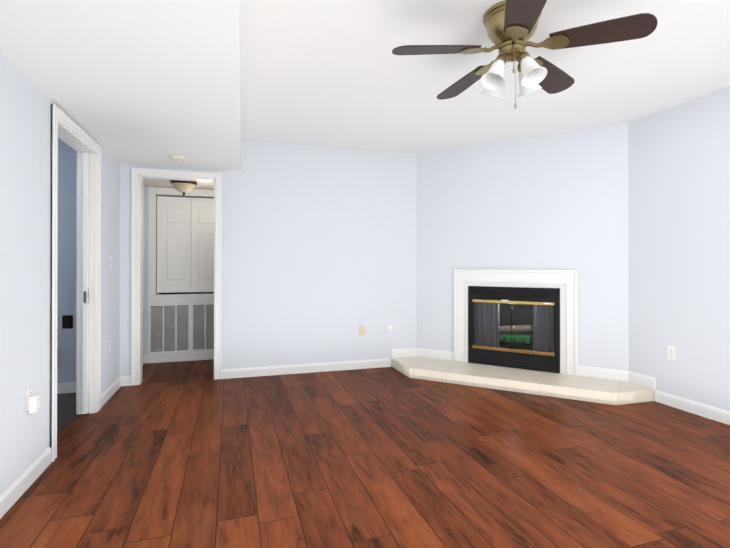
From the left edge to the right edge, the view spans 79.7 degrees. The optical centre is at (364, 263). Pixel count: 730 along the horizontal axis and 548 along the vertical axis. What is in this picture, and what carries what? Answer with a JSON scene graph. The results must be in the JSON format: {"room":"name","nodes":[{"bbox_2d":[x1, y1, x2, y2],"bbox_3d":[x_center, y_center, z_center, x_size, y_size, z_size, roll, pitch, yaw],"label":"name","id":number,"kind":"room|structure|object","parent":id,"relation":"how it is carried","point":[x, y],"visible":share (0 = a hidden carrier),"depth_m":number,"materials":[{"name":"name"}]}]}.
{"room":"living room","nodes":[
{"label":"living room","id":0,"kind":"room"},
{"bbox_2d":[0,53,119,494],"bbox_3d":[-1.413,-0.067,0.968,0.115,2.440,6.880,0,0,-17],"label":"wall","id":1,"kind":"structure","parent":0,"point":[25,114],"depth_m":2.29,"materials":[{"name":"blue paint"}]},
{"bbox_2d":[0,447,51,518],"bbox_3d":[-1.105,1.103,0.175,0.013,0.095,4.960,0,0,-17],"label":"baseboard","id":2,"kind":"structure","parent":1,"relation":"attached to","point":[15,490],"depth_m":2.21,"materials":[{"name":"white wood"}]},
{"bbox_2d":[26,385,39,413],"bbox_3d":[-1.738,0.713,2.296,0.042,0.132,0.070,0,0,-17],"label":"electrical outlet","id":3,"kind":"object","parent":1,"relation":"attached to","point":[32,403],"visible":1,"depth_m":2.27,"materials":[{"name":"white plastic"}]},
{"bbox_2d":[50,104,100,461],"bbox_3d":[-2.033,0.114,3.000,0.153,2.095,0.970,0,0,-17],"label":"door frame","id":4,"kind":"structure","parent":1,"relation":"attached to","point":[66,129],"depth_m":3.38,"materials":[{"name":"white wood"}]},
{"bbox_2d":[82,152,88,413],"bbox_3d":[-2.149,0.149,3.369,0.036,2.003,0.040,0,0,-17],"label":"pocket door","id":5,"kind":"structure","parent":1,"relation":"in","point":[85,338],"depth_m":3.35,"materials":[{"name":"white wood"}]},
{"bbox_2d":[108,339,110,352],"bbox_3d":[-2.220,0.718,3.809,0.008,0.114,0.070,0,0,-17],"label":"electrical outlet","id":6,"kind":"object","parent":1,"relation":"attached to","point":[109,346],"visible":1,"depth_m":3.79,"materials":[{"name":"white plastic"}]},
{"bbox_2d":[101,376,123,407],"bbox_3d":[-2.215,1.117,3.824,0.030,0.095,0.710,0,0,-17],"label":"baseboard","id":7,"kind":"structure","parent":1,"relation":"attached to","point":[107,394],"depth_m":3.84,"materials":[{"name":"white wood"}]},
{"bbox_2d":[57,138,76,382],"bbox_3d":[-3.357,-0.056,3.777,1.955,2.440,0.100,0,0,-17],"label":"wall","id":8,"kind":"structure","parent":0,"point":[67,250],"depth_m":3.93,"materials":[{"name":"paint"}]},
{"bbox_2d":[57,382,75,393],"bbox_3d":[-3.341,1.117,3.717,1.955,0.095,0.012,0,0,-17],"label":"baseboard","id":9,"kind":"structure","parent":8,"relation":"attached to","point":[70,387],"depth_m":3.92,"materials":[{"name":"white wood"}]},
{"bbox_2d":[62,315,72,328],"bbox_3d":[-2.670,0.525,3.928,0.084,0.120,0.007,0,0,-17],"label":"electrical outlet","id":10,"kind":"object","parent":8,"relation":"attached to","point":[67,321],"visible":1,"depth_m":3.93,"materials":[{"name":"plastic"}]},
{"bbox_2d":[0,0,240,170],"bbox_3d":[-0.827,-1.126,1.152,1.110,0.320,6.650,0,0,-17],"label":"ceiling","id":11,"kind":"structure","parent":0,"point":[149,82],"depth_m":2.17,"materials":[{"name":"white paint"}]},
{"bbox_2d":[169,155,184,161],"bbox_3d":[-1.684,-0.935,3.927,0.136,0.038,0.136,0,0,-17],"label":"smoke detector","id":12,"kind":"object","parent":11,"relation":"attached to","point":[175,158],"visible":1,"depth_m":3.88,"materials":[{"name":"beige plastic"}]},
{"bbox_2d":[143,179,213,188],"bbox_3d":[-1.235,-0.951,5.087,2.820,0.080,0.885,0,0,-17],"label":"ceiling","id":13,"kind":"structure","parent":0,"point":[167,183],"depth_m":4.99,"materials":[{"name":"white paint"}]},
{"bbox_2d":[170,180,196,195],"bbox_3d":[-2.016,-0.831,4.871,0.280,0.160,0.280,0,0,-17],"label":"flush-mount light","id":14,"kind":"object","parent":13,"relation":"attached to","point":[184,187],"visible":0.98,"depth_m":4.79,"materials":[{"name":"beige glass"}]},
{"bbox_2d":[144,186,213,354],"bbox_3d":[-2.041,-0.050,5.360,4.200,2.440,0.115,0,0,-17],"label":"wall","id":15,"kind":"structure","parent":0,"point":[145,270],"depth_m":5.14,"materials":[{"name":"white paint"}]},
{"bbox_2d":[143,186,213,364],"bbox_3d":[-2.100,0.135,5.210,1.000,2.070,0.365,0,0,-17],"label":"trim","id":16,"kind":"structure","parent":15,"relation":"attached to","point":[154,193],"depth_m":5.18,"materials":[{"name":"white wood"}]},
{"bbox_2d":[148,303,213,353],"bbox_3d":[-2.095,0.772,5.261,0.920,0.585,0.010,0,0,-17],"label":"air vent","id":17,"kind":"object","parent":15,"relation":"in","point":[169,328],"visible":0.83,"depth_m":5.23,"materials":[{"name":"white metal"}]},
{"bbox_2d":[157,196,213,292],"bbox_3d":[-2.114,-0.226,5.327,0.760,1.148,0.034,0,0,-17],"label":"closet doors","id":18,"kind":"structure","parent":15,"relation":"in","point":[185,244],"depth_m":5.29,"materials":[{"name":"white wood"}]},
{"bbox_2d":[159,196,213,293],"bbox_3d":[-2.240,-0.178,5.736,0.840,1.500,0.050,0,0,-17],"label":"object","id":19,"kind":"structure","parent":0,"point":[188,292],"depth_m":5.70,"materials":[{"name":"black"}]},
{"bbox_2d":[120,140,416,375],"bbox_3d":[-0.913,-0.052,4.660,3.235,2.440,0.115,0,0,-17],"label":"wall","id":20,"kind":"structure","parent":0,"point":[319,254],"depth_m":4.70,"materials":[{"name":"blue paint"}]},
{"bbox_2d":[124,355,147,383],"bbox_3d":[-2.453,1.120,4.705,0.030,0.095,0.885,0,0,-17],"label":"baseboard","id":21,"kind":"structure","parent":20,"relation":"attached to","point":[127,379],"depth_m":4.17,"materials":[{"name":"white wood"}]},
{"bbox_2d":[131,167,221,385],"bbox_3d":[-1.859,0.124,4.366,0.825,2.085,0.153,0,0,-17],"label":"door frame","id":22,"kind":"structure","parent":20,"relation":"attached to","point":[138,175],"depth_m":4.27,"materials":[{"name":"white wood"}]},
{"bbox_2d":[222,348,416,378],"bbox_3d":[-0.421,1.070,4.739,2.145,0.195,0.012,0,0,-17],"label":"baseboard","id":23,"kind":"structure","parent":20,"relation":"attached to","point":[406,352],"depth_m":4.70,"materials":[{"name":"white wood"}]},
{"bbox_2d":[359,325,364,334],"bbox_3d":[-0.030,0.738,4.862,0.070,0.114,0.008,0,0,-17],"label":"electrical outlet","id":24,"kind":"object","parent":20,"relation":"attached to","point":[361,329],"visible":1,"depth_m":4.86,"materials":[{"name":"beige plastic"}]},
{"bbox_2d":[383,325,391,331],"bbox_3d":[0.261,0.734,4.936,0.108,0.082,0.037,0,0,-17],"label":"outlet","id":25,"kind":"object","parent":20,"relation":"attached to","point":[388,328],"visible":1,"depth_m":4.95,"materials":[{"name":"white plastic"}]},
{"bbox_2d":[0,359,729,547],"bbox_3d":[-0.304,1.207,2.420,7.400,0.104,9.015,0,0,-17],"label":"floor","id":26,"kind":"structure","parent":0,"point":[187,454],"depth_m":2.46,"materials":[{"name":"brown wood"}]},
{"bbox_2d":[391,269,654,404],"bbox_3d":[1.452,0.615,4.457,2.498,1.104,1.032,0,0,32],"label":"fireplace","id":27,"kind":"object","parent":26,"relation":"on","point":[515,330],"visible":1,"depth_m":4.37,"materials":[{"name":"stone"}]},
{"bbox_2d":[654,391,710,418],"bbox_3d":[2.511,1.120,3.479,0.008,0.084,0.458,0,0,-17],"label":"cord","id":28,"kind":"object","parent":26,"relation":"on","point":[680,409],"visible":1,"depth_m":3.49,"materials":[{"name":"white plastic"}]},
{"bbox_2d":[239,0,729,153],"bbox_3d":[0.769,-1.334,1.642,4.680,0.100,6.880,0,0,-17],"label":"ceiling","id":29,"kind":"structure","parent":0,"point":[333,73],"depth_m":2.92,"materials":[{"name":"white paint"}]},
{"bbox_2d":[392,0,657,108],"bbox_3d":[0.728,-1.034,2.273,1.187,0.494,1.175,0,0,-17],"label":"fan","id":30,"kind":"object","parent":29,"relation":"hanging from","point":[510,26],"visible":1,"depth_m":2.17,"materials":[{"name":"brown wood"}]},
{"bbox_2d":[417,123,628,373],"bbox_3d":[1.524,-0.053,4.560,2.198,2.440,0.115,0,0,32],"label":"wall","id":31,"kind":"structure","parent":0,"point":[557,201],"depth_m":4.38,"materials":[{"name":"blue paint"}]},
{"bbox_2d":[417,348,628,381],"bbox_3d":[1.490,1.020,4.501,2.098,0.095,0.012,0,0,32],"label":"baseboard","id":32,"kind":"structure","parent":31,"relation":"attached to","point":[606,373],"depth_m":4.12,"materials":[{"name":"white wood"}]},
{"bbox_2d":[628,371,729,424],"bbox_3d":[3.121,1.058,1.528,0.013,0.195,5.070,0,0,-17],"label":"baseboard","id":33,"kind":"structure","parent":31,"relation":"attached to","point":[717,414],"depth_m":3.48,"materials":[{"name":"white wood"}]},
{"bbox_2d":[628,86,729,410],"bbox_3d":[3.192,-0.064,1.521,0.115,2.440,5.235,0,0,-17],"label":"wall","id":34,"kind":"structure","parent":0,"point":[679,215],"depth_m":3.48,"materials":[{"name":"blue paint"}]},
{"bbox_2d":[667,345,675,360],"bbox_3d":[2.498,0.728,3.568,0.008,0.114,0.070,0,0,-17],"label":"electrical outlet","id":35,"kind":"object","parent":34,"relation":"attached to","point":[671,352],"visible":1,"depth_m":3.56,"materials":[{"name":"white plastic"}]}
]}

